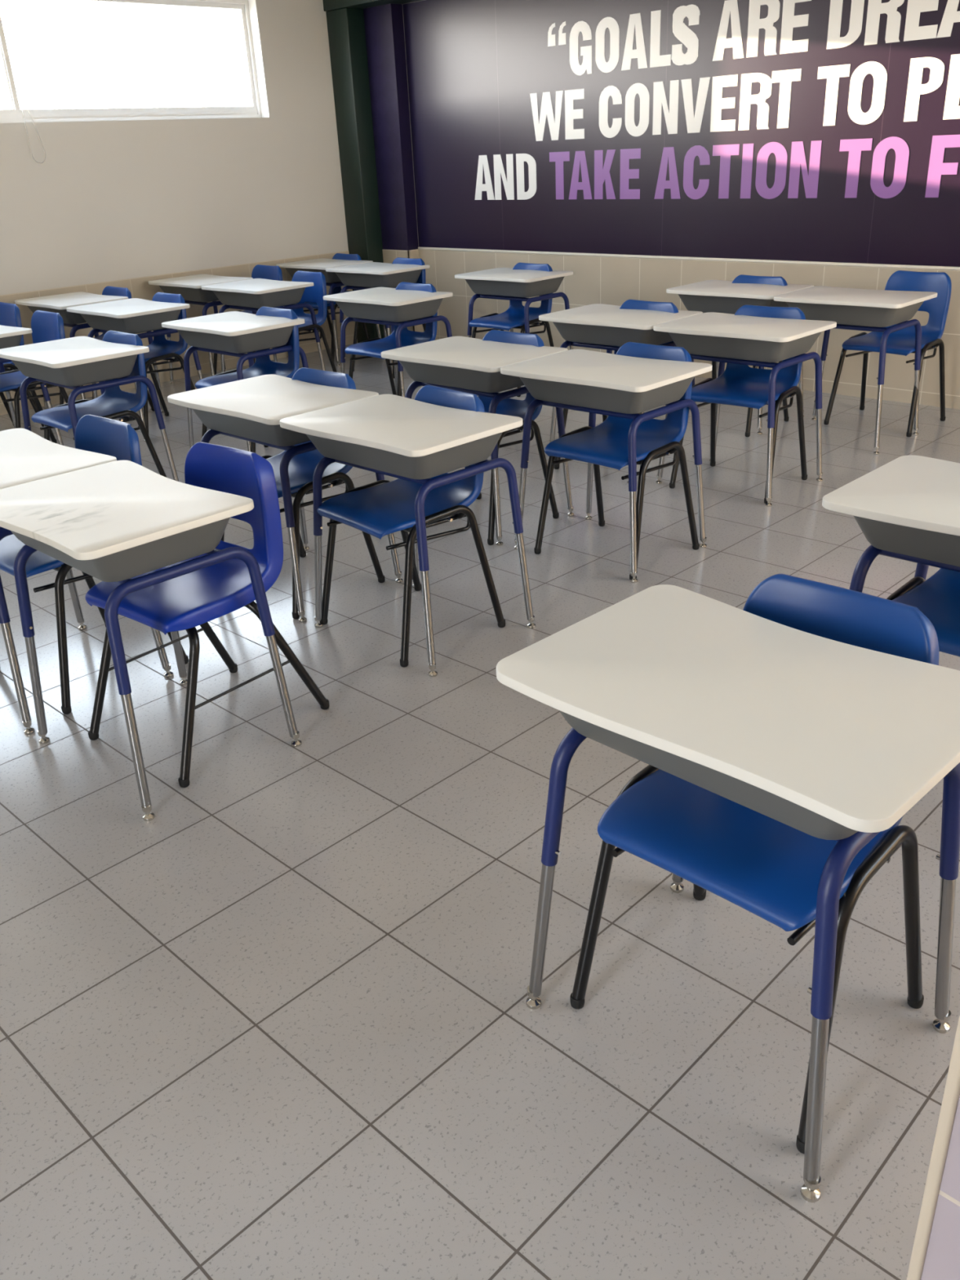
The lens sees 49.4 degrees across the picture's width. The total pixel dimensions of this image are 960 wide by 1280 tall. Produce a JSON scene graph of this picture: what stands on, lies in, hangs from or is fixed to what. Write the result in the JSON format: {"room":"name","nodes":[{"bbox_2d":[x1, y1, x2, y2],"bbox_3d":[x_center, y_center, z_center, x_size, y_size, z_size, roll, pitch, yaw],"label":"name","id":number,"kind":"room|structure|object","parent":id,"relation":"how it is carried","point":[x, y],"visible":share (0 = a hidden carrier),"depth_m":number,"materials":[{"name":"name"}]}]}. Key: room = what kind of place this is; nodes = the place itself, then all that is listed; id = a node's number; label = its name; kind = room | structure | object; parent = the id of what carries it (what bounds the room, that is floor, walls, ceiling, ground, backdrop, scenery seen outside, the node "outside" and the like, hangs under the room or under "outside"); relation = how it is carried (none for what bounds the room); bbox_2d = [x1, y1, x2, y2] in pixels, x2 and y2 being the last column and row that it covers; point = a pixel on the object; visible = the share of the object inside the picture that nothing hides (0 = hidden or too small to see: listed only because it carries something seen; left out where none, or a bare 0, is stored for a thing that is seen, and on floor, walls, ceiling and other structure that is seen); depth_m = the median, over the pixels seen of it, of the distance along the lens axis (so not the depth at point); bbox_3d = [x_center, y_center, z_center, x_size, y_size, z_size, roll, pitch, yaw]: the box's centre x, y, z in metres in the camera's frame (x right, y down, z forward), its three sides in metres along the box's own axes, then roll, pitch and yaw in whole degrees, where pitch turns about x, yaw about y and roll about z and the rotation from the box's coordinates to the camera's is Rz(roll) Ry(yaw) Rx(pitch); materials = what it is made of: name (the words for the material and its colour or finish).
{"room":"classroom","nodes":[
{"label":"classroom","id":0,"kind":"room"},
{"bbox_2d":[0,0,348,295],"bbox_3d":[-3.739,-2.684,5.998,0.200,3.000,8.300,20,34,40],"label":"wall","id":1,"kind":"structure","parent":0,"point":[82,202],"depth_m":7.48,"materials":[{"name":"white paint"}]},
{"bbox_2d":[0,0,262,123],"bbox_3d":[-3.754,-3.261,5.780,0.060,0.760,5.990,20,34,40],"label":"window","id":2,"kind":"structure","parent":1,"relation":"in","point":[14,115],"depth_m":7.19,"materials":[{"name":"silver metal"}]},
{"bbox_2d":[0,250,357,415],"bbox_3d":[-3.709,-1.590,6.325,0.008,0.742,7.620,20,34,40],"label":"wall wainscoting","id":3,"kind":"structure","parent":1,"relation":"attached to","point":[139,287],"depth_m":7.70,"materials":[{"name":"beige tile"}]},
{"bbox_2d":[325,7,383,342],"bbox_3d":[-0.924,-3.656,8.401,0.244,2.440,0.280,20,34,40],"label":"column","id":4,"kind":"structure","parent":1,"relation":"attached to","point":[345,26],"depth_m":8.14,"materials":[{"name":"green paint"}]},
{"bbox_2d":[0,342,959,1279],"bbox_3d":[-0.504,-0.109,3.837,9.000,0.100,8.300,20,34,40],"label":"floor","id":5,"kind":"structure","parent":0,"point":[277,1023],"depth_m":2.08,"materials":[{"name":"tile"}]},
{"bbox_2d":[0,302,44,426],"bbox_3d":[-2.932,-1.578,6.194,0.492,0.762,0.472,20,34,40],"label":"chair","id":6,"kind":"object","parent":5,"relation":"on","point":[10,314],"visible":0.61,"depth_m":6.18,"materials":[{"name":"blue plastic"}]},
{"bbox_2d":[0,324,63,445],"bbox_3d":[-2.681,-1.308,5.645,0.657,0.719,0.520,20,34,40],"label":"school desk","id":7,"kind":"object","parent":5,"relation":"on","point":[10,336],"visible":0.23,"depth_m":5.44,"materials":[{"name":"grey plastic"}]},
{"bbox_2d":[0,310,68,443],"bbox_3d":[-2.492,-1.379,5.726,0.492,0.762,0.472,20,34,40],"label":"chair","id":8,"kind":"object","parent":5,"relation":"on","point":[46,326],"visible":0.46,"depth_m":5.70,"materials":[{"name":"blue plastic"}]},
{"bbox_2d":[14,291,151,410],"bbox_3d":[-2.551,-1.836,6.747,0.657,0.719,0.520,20,34,40],"label":"school desk","id":9,"kind":"object","parent":5,"relation":"on","point":[59,304],"visible":0.44,"depth_m":6.47,"materials":[{"name":"grey plastic"}]},
{"bbox_2d":[0,428,173,734],"bbox_3d":[-1.378,-0.205,3.177,0.657,0.719,0.520,20,34,40],"label":"school desk","id":10,"kind":"object","parent":5,"relation":"on","point":[25,456],"visible":0.63,"depth_m":2.97,"materials":[{"name":"grey plastic"}]},
{"bbox_2d":[0,336,178,481],"bbox_3d":[-1.844,-1.012,4.930,0.657,0.719,0.520,20,34,40],"label":"school desk","id":11,"kind":"object","parent":5,"relation":"on","point":[73,362],"visible":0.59,"depth_m":4.68,"materials":[{"name":"grey plastic"}]},
{"bbox_2d":[0,414,188,714],"bbox_3d":[-1.272,-0.263,3.237,0.492,0.762,0.472,19,33,38],"label":"chair","id":12,"kind":"object","parent":5,"relation":"on","point":[117,439],"visible":0.41,"depth_m":3.12,"materials":[{"name":"blue plastic"}]},
{"bbox_2d":[31,330,166,477],"bbox_3d":[-1.794,-1.019,4.889,0.492,0.762,0.472,20,34,40],"label":"chair","id":13,"kind":"object","parent":5,"relation":"on","point":[114,402],"visible":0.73,"depth_m":4.85,"materials":[{"name":"blue plastic"}]},
{"bbox_2d":[59,285,154,411],"bbox_3d":[-2.455,-1.847,6.710,0.492,0.762,0.472,20,34,40],"label":"chair","id":14,"kind":"object","parent":5,"relation":"on","point":[108,291],"visible":0.17,"depth_m":6.75,"materials":[{"name":"blue plastic"}]},
{"bbox_2d":[66,297,203,441],"bbox_3d":[-2.033,-1.638,6.273,0.657,0.719,0.520,20,34,40],"label":"school desk","id":15,"kind":"object","parent":5,"relation":"on","point":[133,315],"visible":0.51,"depth_m":6.02,"materials":[{"name":"grey plastic"}]},
{"bbox_2d":[0,460,302,821],"bbox_3d":[-0.899,-0.030,2.754,0.657,0.719,0.520,20,34,40],"label":"school desk","id":16,"kind":"object","parent":5,"relation":"on","point":[118,522],"visible":0.98,"depth_m":2.52,"materials":[{"name":"grey plastic"}]},
{"bbox_2d":[143,292,195,434],"bbox_3d":[-1.987,-1.655,6.255,0.492,0.762,0.472,20,34,40],"label":"chair","id":17,"kind":"object","parent":5,"relation":"on","point":[161,348],"visible":0.55,"depth_m":6.23,"materials":[{"name":"blue plastic"}]},
{"bbox_2d":[148,274,256,384],"bbox_3d":[-1.922,-2.197,7.442,0.657,0.719,0.520,20,34,40],"label":"school desk","id":18,"kind":"object","parent":5,"relation":"on","point":[189,287],"visible":0.43,"depth_m":7.19,"materials":[{"name":"grey plastic"}]},
{"bbox_2d":[84,441,329,787],"bbox_3d":[-0.792,-0.105,2.848,0.447,0.766,0.527,17,32,36],"label":"chair","id":19,"kind":"object","parent":5,"relation":"on","point":[187,602],"visible":0.8,"depth_m":2.79,"materials":[{"name":"blue plastic"}]},
{"bbox_2d":[161,311,308,451],"bbox_3d":[-1.237,-1.316,5.506,0.657,0.719,0.520,20,34,40],"label":"school desk","id":20,"kind":"object","parent":5,"relation":"on","point":[233,333],"visible":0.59,"depth_m":5.26,"materials":[{"name":"grey plastic"}]},
{"bbox_2d":[195,306,299,453],"bbox_3d":[-1.179,-1.302,5.421,0.492,0.762,0.472,20,34,40],"label":"chair","id":21,"kind":"object","parent":5,"relation":"on","point":[262,366],"visible":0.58,"depth_m":5.42,"materials":[{"name":"blue plastic"}]},
{"bbox_2d":[213,264,282,374],"bbox_3d":[-1.667,-2.298,7.577,0.492,0.762,0.472,20,34,40],"label":"chair","id":22,"kind":"object","parent":5,"relation":"on","point":[265,272],"visible":0.27,"depth_m":7.60,"materials":[{"name":"blue plastic"}]},
{"bbox_2d":[201,278,325,373],"bbox_3d":[-1.429,-2.011,6.996,0.657,0.719,0.520,20,34,40],"label":"school desk","id":23,"kind":"object","parent":5,"relation":"on","point":[251,295],"visible":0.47,"depth_m":6.76,"materials":[{"name":"grey plastic"}]},
{"bbox_2d":[167,374,403,622],"bbox_3d":[-0.697,-0.539,3.808,0.657,0.719,0.520,20,34,40],"label":"school desk","id":24,"kind":"object","parent":5,"relation":"on","point":[252,409],"visible":0.7,"depth_m":3.57,"materials":[{"name":"grey plastic"}]},
{"bbox_2d":[252,271,337,372],"bbox_3d":[-1.275,-2.063,7.038,0.492,0.762,0.472,20,34,40],"label":"chair","id":25,"kind":"object","parent":5,"relation":"on","point":[314,294],"visible":0.49,"depth_m":7.01,"materials":[{"name":"blue plastic"}]},
{"bbox_2d":[220,367,385,618],"bbox_3d":[-0.687,-0.557,3.795,0.492,0.762,0.472,19,33,38],"label":"chair","id":26,"kind":"object","parent":5,"relation":"on","point":[301,468],"visible":0.4,"depth_m":3.74,"materials":[{"name":"blue plastic"}]},
{"bbox_2d":[275,257,381,366],"bbox_3d":[-1.163,-2.572,8.152,0.657,0.719,0.520,20,34,40],"label":"school desk","id":27,"kind":"object","parent":5,"relation":"on","point":[320,264],"visible":0.58,"depth_m":7.89,"materials":[{"name":"grey plastic"}]},
{"bbox_2d":[298,253,369,360],"bbox_3d":[-1.163,-2.592,8.144,0.492,0.762,0.472,20,34,40],"label":"chair","id":28,"kind":"object","parent":5,"relation":"on","point":[337,290],"visible":0.23,"depth_m":8.13,"materials":[{"name":"blue plastic"}]},
{"bbox_2d":[325,262,430,373],"bbox_3d":[-0.708,-2.368,7.671,0.657,0.719,0.520,20,34,40],"label":"school desk","id":29,"kind":"object","parent":5,"relation":"on","point":[368,275],"visible":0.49,"depth_m":7.41,"materials":[{"name":"grey plastic"}]},
{"bbox_2d":[323,287,453,397],"bbox_3d":[-0.506,-1.683,6.203,0.657,0.719,0.520,20,34,40],"label":"school desk","id":30,"kind":"object","parent":5,"relation":"on","point":[392,307],"visible":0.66,"depth_m":5.95,"materials":[{"name":"grey plastic"}]},
{"bbox_2d":[353,257,426,378],"bbox_3d":[-0.643,-2.352,7.579,0.492,0.762,0.472,20,34,40],"label":"chair","id":31,"kind":"object","parent":5,"relation":"on","point":[422,278],"visible":0.17,"depth_m":7.55,"materials":[{"name":"blue plastic"}]},
{"bbox_2d":[344,281,437,396],"bbox_3d":[-0.502,-1.681,6.147,0.492,0.762,0.472,20,34,40],"label":"chair","id":32,"kind":"object","parent":5,"relation":"on","point":[373,348],"visible":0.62,"depth_m":6.14,"materials":[{"name":"blue plastic"}]},
{"bbox_2d":[279,394,535,676],"bbox_3d":[-0.220,-0.364,3.387,0.657,0.719,0.520,21,34,40],"label":"school desk","id":33,"kind":"object","parent":5,"relation":"on","point":[395,436],"visible":0.94,"depth_m":3.16,"materials":[{"name":"grey plastic"}]},
{"bbox_2d":[317,385,505,666],"bbox_3d":[-0.238,-0.400,3.415,0.472,0.762,0.492,-22,31,-35],"label":"chair","id":34,"kind":"object","parent":5,"relation":"on","point":[380,508],"visible":0.7,"depth_m":3.35,"materials":[{"name":"blue plastic"}]},
{"bbox_2d":[381,336,574,545],"bbox_3d":[0.003,-0.861,4.412,0.657,0.719,0.520,20,34,40],"label":"school desk","id":35,"kind":"object","parent":5,"relation":"on","point":[469,365],"visible":0.76,"depth_m":4.18,"materials":[{"name":"grey plastic"}]},
{"bbox_2d":[469,262,554,396],"bbox_3d":[0.219,-2.049,6.848,0.492,0.762,0.472,20,34,40],"label":"chair","id":36,"kind":"object","parent":5,"relation":"on","point":[513,317],"visible":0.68,"depth_m":6.81,"materials":[{"name":"blue plastic"}]},
{"bbox_2d":[454,267,573,349],"bbox_3d":[0.246,-2.049,6.894,0.657,0.719,0.520,20,34,40],"label":"school desk","id":37,"kind":"object","parent":5,"relation":"on","point":[498,283],"visible":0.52,"depth_m":6.64,"materials":[{"name":"grey plastic"}]},
{"bbox_2d":[476,329,559,545],"bbox_3d":[0.014,-0.871,4.381,0.492,0.762,0.472,20,34,40],"label":"chair","id":38,"kind":"object","parent":5,"relation":"on","point":[508,406],"visible":0.35,"depth_m":4.36,"materials":[{"name":"blue plastic"}]},
{"bbox_2d":[500,349,712,582],"bbox_3d":[0.487,-0.687,3.991,0.657,0.719,0.520,20,34,40],"label":"school desk","id":39,"kind":"object","parent":5,"relation":"on","point":[593,382],"visible":0.95,"depth_m":3.77,"materials":[{"name":"grey plastic"}]},
{"bbox_2d":[554,299,678,469],"bbox_3d":[0.686,-1.210,5.024,0.492,0.762,0.472,20,34,40],"label":"chair","id":40,"kind":"object","parent":5,"relation":"on","point":[669,307],"visible":0.15,"depth_m":5.04,"materials":[{"name":"blue plastic"}]},
{"bbox_2d":[533,342,699,580],"bbox_3d":[0.532,-0.700,3.964,0.492,0.762,0.472,20,34,40],"label":"chair","id":41,"kind":"object","parent":5,"relation":"on","point":[604,444],"visible":0.8,"depth_m":3.93,"materials":[{"name":"blue plastic"}]},
{"bbox_2d":[538,303,702,480],"bbox_3d":[0.695,-1.231,5.119,0.657,0.719,0.520,20,34,40],"label":"school desk","id":42,"kind":"object","parent":5,"relation":"on","point":[608,327],"visible":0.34,"depth_m":4.89,"materials":[{"name":"grey plastic"}]},
{"bbox_2d":[496,584,959,1202],"bbox_3d":[0.436,0.374,1.758,0.520,0.719,0.657,-25,33,-38],"label":"school desk","id":43,"kind":"object","parent":5,"relation":"on","point":[817,736],"visible":0.98,"depth_m":1.54,"materials":[{"name":"white laminate"}]},
{"bbox_2d":[669,304,807,503],"bbox_3d":[1.191,-1.075,4.685,0.492,0.762,0.472,16,31,35],"label":"chair","id":44,"kind":"object","parent":5,"relation":"on","point":[740,384],"visible":0.7,"depth_m":4.68,"materials":[{"name":"blue plastic"}]},
{"bbox_2d":[666,280,813,435],"bbox_3d":[1.427,-1.581,5.777,0.657,0.719,0.520,20,34,40],"label":"school desk","id":45,"kind":"object","parent":5,"relation":"on","point":[723,296],"visible":0.37,"depth_m":5.56,"materials":[{"name":"grey plastic"}]},
{"bbox_2d":[653,311,836,506],"bbox_3d":[1.176,-1.055,4.695,0.657,0.719,0.520,20,34,40],"label":"school desk","id":46,"kind":"object","parent":5,"relation":"on","point":[722,338],"visible":0.8,"depth_m":4.46,"materials":[{"name":"grey plastic"}]},
{"bbox_2d":[711,274,789,436],"bbox_3d":[1.400,-1.569,5.705,0.492,0.762,0.472,20,34,40],"label":"chair","id":47,"kind":"object","parent":5,"relation":"on","point":[780,281],"visible":0.15,"depth_m":5.70,"materials":[{"name":"blue plastic"}]},
{"bbox_2d":[569,573,939,1154],"bbox_3d":[0.487,0.331,1.792,0.492,0.762,0.472,20,34,40],"label":"chair","id":48,"kind":"object","parent":5,"relation":"on","point":[765,866],"visible":0.52,"depth_m":1.71,"materials":[{"name":"blue plastic"}]},
{"bbox_2d":[773,285,937,454],"bbox_3d":[1.887,-1.395,5.335,0.657,0.719,0.520,20,34,40],"label":"school desk","id":49,"kind":"object","parent":5,"relation":"on","point":[851,308],"visible":0.76,"depth_m":5.09,"materials":[{"name":"grey plastic"}]},
{"bbox_2d":[823,270,951,436],"bbox_3d":[2.207,-1.540,5.556,0.492,0.762,0.472,21,34,41],"label":"chair","id":50,"kind":"object","parent":5,"relation":"on","point":[901,342],"visible":0.81,"depth_m":5.52,"materials":[{"name":"blue plastic"}]},
{"bbox_2d":[822,455,959,592],"bbox_3d":[1.182,0.011,2.442,0.657,0.719,0.520,20,34,40],"label":"school desk","id":51,"kind":"object","parent":5,"relation":"on","point":[907,508],"visible":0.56,"depth_m":2.33,"materials":[{"name":"grey plastic"}]},
{"bbox_2d":[886,568,959,657],"bbox_3d":[1.196,-0.015,2.446,0.492,0.762,0.472,20,34,40],"label":"chair","id":52,"kind":"object","parent":5,"relation":"on","point":[937,597],"visible":0.39,"depth_m":2.48,"materials":[{"name":"blue plastic"}]},
{"bbox_2d":[402,0,952,266],"bbox_3d":[2.305,-2.847,5.689,8.800,3.000,0.200,20,34,40],"label":"wall","id":53,"kind":"structure","parent":0,"point":[423,0],"depth_m":7.80,"materials":[{"name":"white paint"}]},
{"bbox_2d":[322,0,422,11],"bbox_3d":[2.011,-3.737,5.145,8.600,0.220,0.300,20,34,40],"label":"trim","id":54,"kind":"structure","parent":53,"relation":"attached to","point":[328,5],"depth_m":7.66,"materials":[{"name":"black paint"}]},
{"bbox_2d":[363,0,959,266],"bbox_3d":[2.207,-2.870,5.535,8.351,1.696,0.116,20,34,40],"label":"wall mural","id":55,"kind":"object","parent":53,"relation":"attached to","point":[821,131],"visible":1,"depth_m":6.53,"materials":[{"name":"purple paper"}]},
{"bbox_2d":[417,247,959,270],"bbox_3d":[2.394,-2.085,5.825,8.040,0.016,0.016,20,34,40],"label":"trim","id":56,"kind":"structure","parent":53,"relation":"attached to","point":[946,268],"depth_m":6.62,"materials":[{"name":"white tile"}]},
{"bbox_2d":[418,248,959,409],"bbox_3d":[2.413,-1.745,5.991,8.045,0.742,0.008,20,34,40],"label":"wainscoting","id":57,"kind":"structure","parent":53,"relation":"attached to","point":[605,280],"depth_m":6.79,"materials":[{"name":"beige tile"}]},
{"bbox_2d":[920,1094,959,1279],"bbox_3d":[1.105,0.868,0.622,1.637,0.735,0.150,20,34,40],"label":"wall","id":58,"kind":"structure","parent":0,"point":[942,1260],"depth_m":1.05,"materials":[{"name":"paint"}]},
{"bbox_2d":[906,1016,959,1279],"bbox_3d":[1.099,0.861,0.622,1.650,0.748,0.158,20,34,40],"label":"trim","id":59,"kind":"structure","parent":58,"relation":"attached to","point":[952,1090],"depth_m":1.02,"materials":[{"name":"beige tile"}]},
{"bbox_3d":[-0.682,-3.864,8.160,0.310,3.000,0.112,20,34,40],"label":"wall","id":60,"kind":"structure","parent":0,"visible":0},
{"bbox_2d":[382,248,423,334],"bbox_3d":[-0.631,-2.840,8.633,0.313,0.742,0.112,20,34,40],"label":"trim","id":61,"kind":"structure","parent":60,"relation":"attached to","point":[388,255],"depth_m":8.48,"materials":[{"name":"beige tile"}]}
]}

